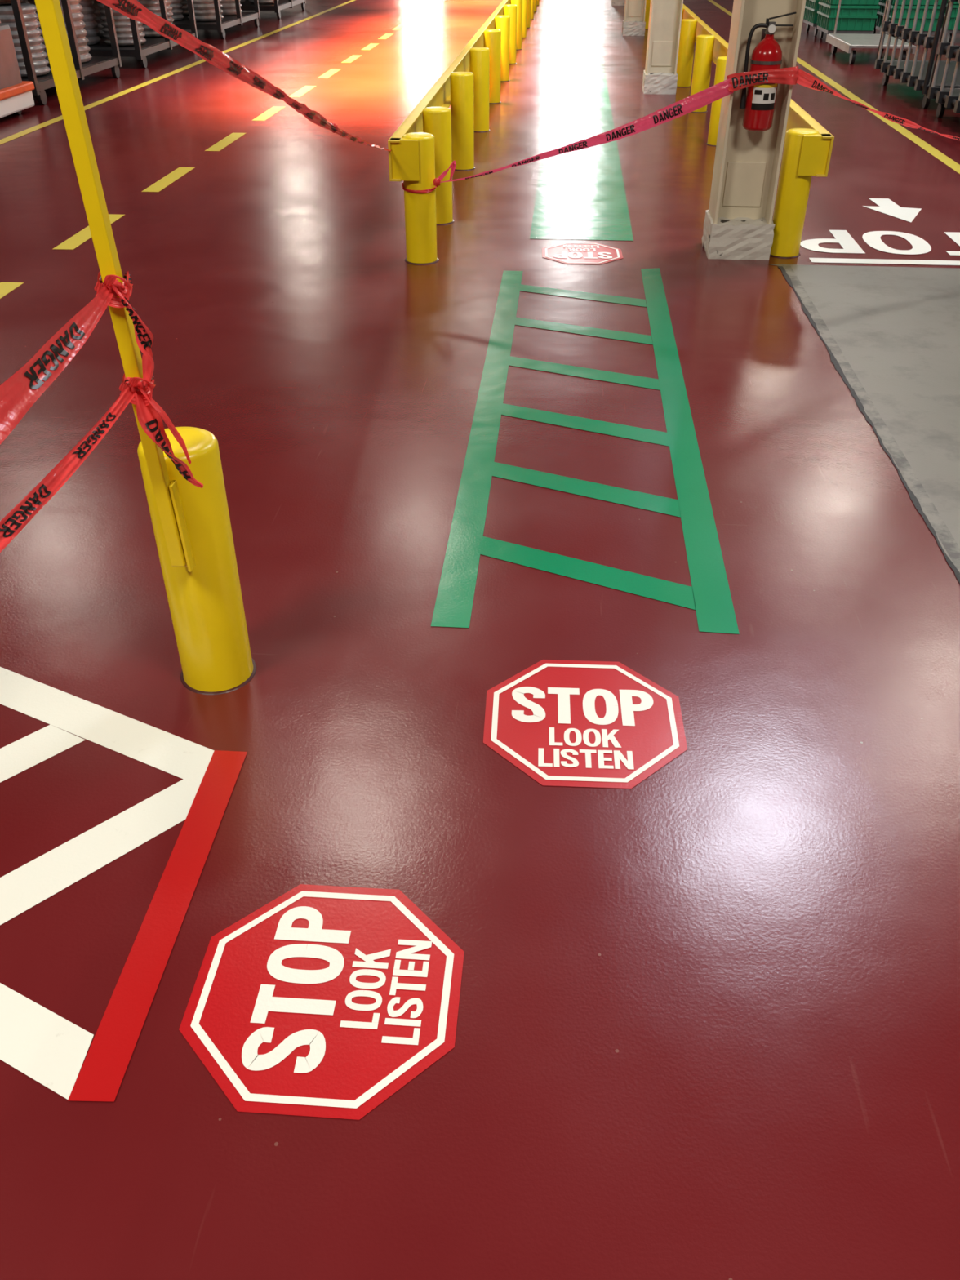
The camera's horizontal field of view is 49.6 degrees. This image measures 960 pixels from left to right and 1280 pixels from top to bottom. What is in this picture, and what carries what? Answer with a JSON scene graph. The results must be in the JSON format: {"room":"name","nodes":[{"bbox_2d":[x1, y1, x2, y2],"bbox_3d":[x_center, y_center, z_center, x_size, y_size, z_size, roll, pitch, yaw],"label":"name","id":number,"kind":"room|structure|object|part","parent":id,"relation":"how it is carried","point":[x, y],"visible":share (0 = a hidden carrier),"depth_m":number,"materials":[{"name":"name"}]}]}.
{"room":"factory floor","nodes":[
{"label":"factory floor","id":0,"kind":"room"},
{"bbox_2d":[0,0,959,1279],"bbox_3d":[1.063,-18.004,28.313,29.000,0.001,85.000,3,35,4],"label":"floor","id":1,"kind":"structure","parent":0,"point":[708,1027],"depth_m":2.50,"materials":[{"name":"red paint"}]},
{"bbox_2d":[0,20,34,118],"bbox_3d":[-4.545,-5.126,9.020,0.740,1.115,1.100,3,35,4],"label":"bin","id":2,"kind":"object","parent":1,"relation":"on","point":[15,94],"depth_m":9.30,"materials":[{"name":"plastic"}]},
{"bbox_2d":[0,0,121,104],"bbox_3d":[-4.824,-6.598,10.402,1.360,1.935,2.260,3,35,4],"label":"rack","id":3,"kind":"object","parent":1,"relation":"on","point":[22,18],"visible":0.7,"depth_m":10.25,"materials":[{"name":"metal"}]},
{"bbox_2d":[0,666,214,1099],"bbox_3d":[-1.383,0.262,2.321,1.576,0.001,1.519,3,35,4],"label":"white hatched keep-clear marking","id":4,"kind":"object","parent":1,"relation":"on","point":[38,1042],"visible":1,"depth_m":2.15,"materials":[{"name":"paint"}]},
{"bbox_2d":[23,0,198,67],"bbox_3d":[-4.603,-8.261,12.768,1.360,1.935,2.260,3,35,4],"label":"rack","id":5,"kind":"object","parent":1,"relation":"on","point":[135,38],"visible":0.55,"depth_m":12.57,"materials":[{"name":"metal"}]},
{"bbox_2d":[67,750,247,1102],"bbox_3d":[-0.589,0.492,1.992,0.081,0.001,0.844,3,35,4],"label":"tape strip","id":6,"kind":"object","parent":1,"relation":"on","point":[100,1076],"visible":1,"depth_m":1.90,"materials":[{"name":"red plastic"}]},
{"bbox_2d":[0,0,355,144],"bbox_3d":[-2.076,-17.855,28.099,0.100,0.001,82.000,3,35,4],"label":"yellow edge line","id":7,"kind":"object","parent":1,"relation":"on","point":[111,97],"visible":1,"depth_m":11.28,"materials":[{"name":"paint"}]},
{"bbox_2d":[137,426,256,694],"bbox_3d":[-0.650,-0.175,2.404,0.186,0.622,0.186,3,35,4],"label":"bollard","id":8,"kind":"object","parent":1,"relation":"on","point":[206,603],"visible":0.76,"depth_m":2.35,"materials":[{"name":"yellow metal"}]},
{"bbox_2d":[34,0,195,572],"bbox_3d":[-0.680,-0.844,1.794,0.105,1.682,0.038,3,35,4],"label":"pole","id":9,"kind":"object","parent":8,"relation":"attached to","point":[166,491],"visible":1,"depth_m":1.86,"materials":[{"name":"metal"}]},
{"bbox_2d":[97,0,391,151],"bbox_3d":[-0.562,-1.771,3.408,0.063,0.971,3.779,2,35,3],"label":"tape","id":10,"kind":"object","parent":9,"relation":"attached to","point":[131,9],"visible":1,"depth_m":2.43,"materials":[{"name":"red plastic"}]},
{"bbox_2d":[170,0,260,39],"bbox_3d":[-4.343,-10.210,15.541,1.360,1.935,2.260,3,35,4],"label":"rack","id":11,"kind":"object","parent":1,"relation":"on","point":[219,15],"visible":0.76,"depth_m":15.35,"materials":[{"name":"metal"}]},
{"bbox_2d":[0,0,443,298],"bbox_3d":[-0.249,-17.795,28.013,0.120,0.001,68.970,3,35,4],"label":"dashed line","id":12,"kind":"object","parent":1,"relation":"on","point":[83,235],"visible":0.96,"depth_m":7.54,"materials":[{"name":"paint"}]},
{"bbox_2d":[240,0,306,18],"bbox_3d":[-4.076,-12.217,18.396,1.360,1.935,2.260,3,35,4],"label":"rack","id":13,"kind":"object","parent":1,"relation":"on","point":[277,6],"visible":0.5,"depth_m":18.17,"materials":[{"name":"metal"}]},
{"bbox_3d":[-4.076,-12.258,18.367,1.360,1.835,2.260,3,35,4],"label":"frame","id":14,"kind":"part","parent":13,"relation":"part of","materials":[{"name":"metal"}]},
{"bbox_2d":[178,884,464,1119],"bbox_3d":[-0.269,0.612,1.821,0.468,0.002,0.468,2,35,3],"label":"sign","id":15,"kind":"object","parent":1,"relation":"on","point":[320,1001],"visible":1,"depth_m":1.80,"materials":[{"name":"red plastic"}]},
{"bbox_2d":[387,0,539,265],"bbox_3d":[2.139,-20.896,31.888,0.230,0.620,65.073,3,35,4],"label":"guard rail","id":16,"kind":"object","parent":1,"relation":"on","point":[433,135],"visible":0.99,"depth_m":7.14,"materials":[{"name":"yellow metal"}]},
{"bbox_3d":[-0.380,-2.438,5.269,0.145,0.190,0.060,3,35,4],"label":"plate","id":17,"kind":"part","parent":16,"relation":"part of","materials":[{"name":"yellow paint"}]},
{"bbox_2d":[401,66,959,193],"bbox_3d":[1.373,-2.623,5.312,3.563,0.567,0.236,-2,35,-3],"label":"tape","id":18,"kind":"object","parent":16,"relation":"attached to","point":[792,75],"visible":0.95,"depth_m":5.20,"materials":[{"name":"red plastic"}]},
{"bbox_2d":[465,104,683,179],"bbox_3d":[0.471,-2.520,5.261,1.096,0.343,0.017,-1,35,-2],"label":"print","id":19,"kind":"object","parent":18,"relation":"attached to","point":[671,112],"depth_m":5.24,"materials":[{"name":"black"}]},
{"bbox_2d":[731,72,768,88],"bbox_3d":[1.329,-2.756,5.115,0.179,0.070,0.016,3,35,4],"label":"print","id":20,"kind":"object","parent":18,"relation":"attached to","point":[739,80],"depth_m":5.11,"materials":[{"name":"black"}]},
{"bbox_2d":[811,80,959,140],"bbox_3d":[2.337,-2.696,5.343,1.415,0.363,0.040,-6,36,-8],"label":"print","id":21,"kind":"object","parent":18,"relation":"attached to","point":[818,85],"depth_m":5.28,"materials":[{"name":"black"}]},
{"bbox_2d":[529,0,633,240],"bbox_3d":[3.018,-20.581,31.976,0.595,0.001,63.770,3,35,4],"label":"paint","id":22,"kind":"object","parent":1,"relation":"on","point":[580,194],"visible":1,"depth_m":8.04,"materials":[{"name":"green paint"}]},
{"bbox_2d":[542,242,622,264],"bbox_3d":[0.564,-2.137,5.733,0.440,0.002,0.440,1,35,2],"label":"sign","id":23,"kind":"object","parent":1,"relation":"on","point":[582,253],"visible":1,"depth_m":5.73,"materials":[{"name":"red plastic"}]},
{"bbox_2d":[431,267,739,634],"bbox_3d":[0.409,-1.002,4.118,0.820,0.001,3.430,3,35,4],"label":"tape","id":24,"kind":"object","parent":1,"relation":"on","point":[709,594],"visible":1,"depth_m":3.45,"materials":[{"name":"green plastic"}]},
{"bbox_2d":[483,659,687,788],"bbox_3d":[0.242,0.184,2.430,0.462,0.002,0.462,2,35,2],"label":"sign","id":25,"kind":"object","parent":1,"relation":"on","point":[574,723],"visible":1,"depth_m":2.42,"materials":[{"name":"red plastic"}]},
{"bbox_2d":[611,0,625,5],"bbox_3d":[2.795,-12.784,20.726,0.337,0.184,0.347,3,35,4],"label":"plinth","id":26,"kind":"object","parent":1,"relation":"on","point":[614,2],"visible":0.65,"depth_m":20.62,"materials":[{"name":"white stone"}]},
{"bbox_2d":[623,0,626,22],"bbox_3d":[2.186,-11.916,13.915,0.016,6.596,0.300,3,35,4],"label":"flange","id":27,"kind":"object","parent":1,"relation":"on","point":[625,2],"visible":0.55,"depth_m":15.54,"materials":[{"name":"beige paint"}]},
{"bbox_2d":[622,20,645,35],"bbox_3d":[2.329,-9.287,15.749,0.337,0.184,0.347,3,35,4],"label":"plinth","id":28,"kind":"object","parent":1,"relation":"on","point":[628,28],"visible":0.99,"depth_m":15.62,"materials":[{"name":"white stone"}]},
{"bbox_2d":[625,0,644,21],"bbox_3d":[2.329,-11.910,13.906,0.272,6.596,0.014,3,35,4],"label":"web","id":29,"kind":"object","parent":1,"relation":"on","point":[627,18],"visible":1,"depth_m":15.66,"materials":[{"name":"beige paint"}]},
{"bbox_2d":[627,0,642,16],"bbox_3d":[2.328,-9.492,15.592,0.200,0.220,0.012,3,35,4],"label":"plate","id":30,"kind":"object","parent":29,"relation":"attached to","point":[634,6],"visible":1,"depth_m":15.59,"materials":[{"name":"beige paint"}]},
{"bbox_2d":[643,0,646,22],"bbox_3d":[2.471,-11.903,13.897,0.016,6.596,0.300,3,35,4],"label":"flange","id":31,"kind":"object","parent":1,"relation":"on","point":[645,0],"visible":0.55,"depth_m":15.51,"materials":[{"name":"beige paint"}]},
{"bbox_2d":[644,0,653,75],"bbox_3d":[1.720,-8.419,8.939,0.016,6.596,0.300,3,35,4],"label":"flange","id":32,"kind":"object","parent":1,"relation":"on","point":[651,6],"visible":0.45,"depth_m":10.49,"materials":[{"name":"beige paint"}]},
{"bbox_2d":[641,70,677,94],"bbox_3d":[1.863,-5.790,10.773,0.337,0.184,0.348,3,35,4],"label":"plinth","id":33,"kind":"object","parent":1,"relation":"on","point":[662,83],"visible":0.94,"depth_m":10.64,"materials":[{"name":"white stone"}]},
{"bbox_2d":[648,0,680,73],"bbox_3d":[1.863,-8.412,8.930,0.272,6.596,0.014,3,35,4],"label":"web","id":34,"kind":"object","parent":1,"relation":"on","point":[665,12],"visible":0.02,"depth_m":10.48,"materials":[{"name":"beige paint"}]},
{"bbox_2d":[651,40,673,66],"bbox_3d":[1.862,-5.994,10.616,0.200,0.220,0.012,3,35,4],"label":"plate","id":35,"kind":"object","parent":34,"relation":"attached to","point":[661,51],"visible":1,"depth_m":10.61,"materials":[{"name":"beige paint"}]},
{"bbox_2d":[673,0,683,75],"bbox_3d":[2.005,-8.406,8.921,0.016,6.596,0.300,3,35,4],"label":"flange","id":36,"kind":"object","parent":1,"relation":"on","point":[681,1],"visible":0.45,"depth_m":10.43,"materials":[{"name":"beige paint"}]},
{"bbox_2d":[708,0,745,224],"bbox_3d":[1.272,-4.863,3.880,0.016,6.596,0.300,3,35,4],"label":"flange","id":37,"kind":"object","parent":1,"relation":"on","point":[738,5],"visible":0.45,"depth_m":5.34,"materials":[{"name":"beige paint"}]},
{"bbox_2d":[702,209,775,260],"bbox_3d":[1.414,-2.234,5.714,0.337,0.184,0.348,3,35,4],"label":"plinth","id":38,"kind":"object","parent":1,"relation":"on","point":[739,237],"visible":0.88,"depth_m":5.58,"materials":[{"name":"white stone"}]},
{"bbox_2d":[644,0,834,258],"bbox_3d":[4.152,-20.845,31.815,0.230,0.620,64.643,3,35,4],"label":"guard rail","id":39,"kind":"object","parent":1,"relation":"on","point":[808,145],"visible":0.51,"depth_m":5.63,"materials":[{"name":"yellow metal"}]},
{"bbox_3d":[1.725,-2.507,5.367,0.145,0.190,0.060,3,35,4],"label":"plate","id":40,"kind":"part","parent":39,"relation":"part of","materials":[{"name":"yellow paint"}]},
{"bbox_2d":[718,0,797,219],"bbox_3d":[1.414,-4.857,3.871,0.272,6.596,0.014,3,35,4],"label":"web","id":41,"kind":"object","parent":1,"relation":"on","point":[744,144],"visible":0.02,"depth_m":5.37,"materials":[{"name":"beige paint"}]},
{"bbox_2d":[722,161,766,206],"bbox_3d":[1.413,-2.439,5.557,0.200,0.220,0.012,3,35,4],"label":"plate","id":42,"kind":"object","parent":41,"relation":"attached to","point":[744,184],"visible":1,"depth_m":5.55,"materials":[{"name":"beige paint"}]},
{"bbox_2d":[739,11,796,131],"bbox_3d":[1.425,-2.825,5.168,0.174,0.518,0.170,27,43,33],"label":"fire extinguisher","id":43,"kind":"object","parent":41,"relation":"attached to","point":[758,103],"visible":0.94,"depth_m":5.15,"materials":[{"name":"red metal"}]},
{"bbox_2d":[751,83,775,110],"bbox_3d":[1.421,-2.724,5.166,0.117,0.156,0.028,-3,35,-4],"label":"label","id":44,"kind":"object","parent":43,"relation":"attached to","point":[762,95],"depth_m":5.17,"materials":[{"name":"white paper"}]},
{"bbox_3d":[1.456,-3.000,5.043,0.131,0.031,0.022,3,35,4],"label":"handle","id":45,"kind":"part","parent":43,"relation":"part of","materials":[{"name":"black metal"}]},
{"bbox_3d":[1.465,-3.022,5.027,0.125,0.006,0.022,-7,34,10],"label":"lever","id":46,"kind":"part","parent":43,"relation":"part of","materials":[{"name":"black metal"}]},
{"bbox_2d":[764,0,805,224],"bbox_3d":[1.557,-4.851,3.862,0.016,6.596,0.300,3,35,4],"label":"flange","id":47,"kind":"object","parent":1,"relation":"on","point":[800,7],"visible":0.45,"depth_m":5.28,"materials":[{"name":"beige paint"}]},
{"bbox_2d":[803,0,820,35],"bbox_3d":[5.317,-9.854,15.500,0.674,1.400,0.874,3,35,4],"label":"crates","id":48,"kind":"object","parent":1,"relation":"on","point":[811,6],"visible":0.41,"depth_m":15.61,"materials":[{"name":"plastic"}]},
{"bbox_2d":[707,0,959,173],"bbox_3d":[5.939,-21.712,33.586,0.100,0.001,67.400,3,35,4],"label":"yellow edge line","id":49,"kind":"object","parent":1,"relation":"on","point":[944,158],"visible":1,"depth_m":9.24,"materials":[{"name":"paint"}]},
{"bbox_2d":[816,0,879,44],"bbox_3d":[5.233,-9.224,14.603,0.674,1.400,0.874,3,35,4],"label":"crates","id":50,"kind":"object","parent":1,"relation":"on","point":[855,16],"visible":0.86,"depth_m":14.50,"materials":[{"name":"plastic"}]},
{"bbox_2d":[772,264,959,583],"bbox_3d":[2.949,0.589,1.854,3.500,0.001,8.800,3,35,4],"label":"concrete apron","id":51,"kind":"object","parent":1,"relation":"on","point":[891,335],"visible":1,"depth_m":4.37,"materials":[{"name":"grey concrete"}]},
{"bbox_2d":[826,0,915,63],"bbox_3d":[4.915,-7.792,12.942,0.790,0.966,1.400,3,35,4],"label":"cart","id":52,"kind":"object","parent":1,"relation":"on","point":[844,42],"visible":0.8,"depth_m":12.97,"materials":[{"name":"metal"}]},
{"bbox_2d":[871,0,882,34],"bbox_3d":[6.164,-9.817,15.447,0.674,1.400,0.874,3,35,4],"label":"crates","id":53,"kind":"object","parent":1,"relation":"on","point":[874,29],"visible":0.04,"depth_m":15.45,"materials":[{"name":"plastic"}]},
{"bbox_2d":[800,230,959,265],"bbox_3d":[2.677,-2.195,5.813,1.740,0.001,0.710,3,35,4],"label":"stop marking","id":54,"kind":"object","parent":1,"relation":"on","point":[873,239],"visible":1,"depth_m":5.82,"materials":[{"name":"white paint"}]},
{"bbox_2d":[862,198,920,222],"bbox_3d":[2.616,-2.713,6.552,0.360,0.001,0.640,3,35,4],"label":"white arrow marking","id":55,"kind":"object","parent":1,"relation":"on","point":[886,206],"visible":1,"depth_m":6.56,"materials":[{"name":"paint"}]},
{"bbox_2d":[875,0,942,37],"bbox_3d":[6.080,-9.186,14.550,0.674,1.400,0.874,3,35,4],"label":"crates","id":56,"kind":"object","parent":1,"relation":"on","point":[880,12],"visible":0.48,"depth_m":14.43,"materials":[{"name":"plastic"}]},
{"bbox_2d":[874,0,959,107],"bbox_3d":[4.737,-6.256,10.054,1.104,1.774,1.948,3,35,4],"label":"cart","id":57,"kind":"object","parent":1,"relation":"on","point":[916,73],"visible":0.95,"depth_m":10.20,"materials":[{"name":"metal"}]},
{"bbox_2d":[926,0,959,117],"bbox_3d":[4.553,-5.024,8.301,1.104,1.774,1.948,3,35,4],"label":"cart","id":58,"kind":"object","parent":1,"relation":"on","point":[946,97],"visible":1,"depth_m":9.10,"materials":[{"name":"metal"}]},
{"bbox_2d":[933,0,959,42],"bbox_3d":[6.943,-9.264,14.659,0.674,1.400,0.874,3,35,4],"label":"crates","id":59,"kind":"object","parent":1,"relation":"on","point":[955,6],"visible":0.23,"depth_m":14.61,"materials":[{"name":"plastic"}]},
{"bbox_3d":[-0.913,0.974,0.353,0.082,1.100,0.082,3,35,4],"label":"post","id":60,"kind":"object","parent":1,"relation":"on","visible":0},
{"bbox_2d":[0,271,203,552],"bbox_3d":[-0.822,0.106,1.148,0.198,0.427,2.228,5,35,7],"label":"tape","id":61,"kind":"object","parent":60,"relation":"attached to","point":[19,393],"visible":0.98,"depth_m":1.81,"materials":[{"name":"red plastic"}]},
{"bbox_2d":[24,322,84,389],"bbox_3d":[-0.759,-0.002,1.038,0.032,0.076,1.732,4,35,5],"label":"print","id":62,"kind":"object","parent":61,"relation":"attached to","point":[51,360],"depth_m":1.64,"materials":[{"name":"black"}]},
{"bbox_2d":[0,412,115,537],"bbox_3d":[-0.867,0.161,1.209,0.113,0.118,1.904,5,35,6],"label":"print","id":63,"kind":"object","parent":61,"relation":"attached to","point":[17,518],"depth_m":1.81,"materials":[{"name":"black"}]},
{"bbox_2d":[99,272,132,284],"bbox_3d":[-0.677,-0.659,1.921,0.052,0.037,0.061,29,44,35],"label":"print","id":64,"kind":"object","parent":61,"relation":"attached to","point":[108,280],"depth_m":1.89,"materials":[{"name":"black"}]},
{"bbox_2d":[120,297,151,349],"bbox_3d":[-0.638,-0.587,1.924,0.045,0.098,0.021,3,35,4],"label":"print","id":65,"kind":"object","parent":61,"relation":"attached to","point":[143,334],"depth_m":1.93,"materials":[{"name":"black"}]},
{"bbox_2d":[145,418,191,480],"bbox_3d":[-0.618,-0.372,2.061,0.071,0.132,0.036,3,35,4],"label":"print","id":66,"kind":"object","parent":61,"relation":"attached to","point":[154,428],"depth_m":2.06,"materials":[{"name":"black paint"}]}
]}

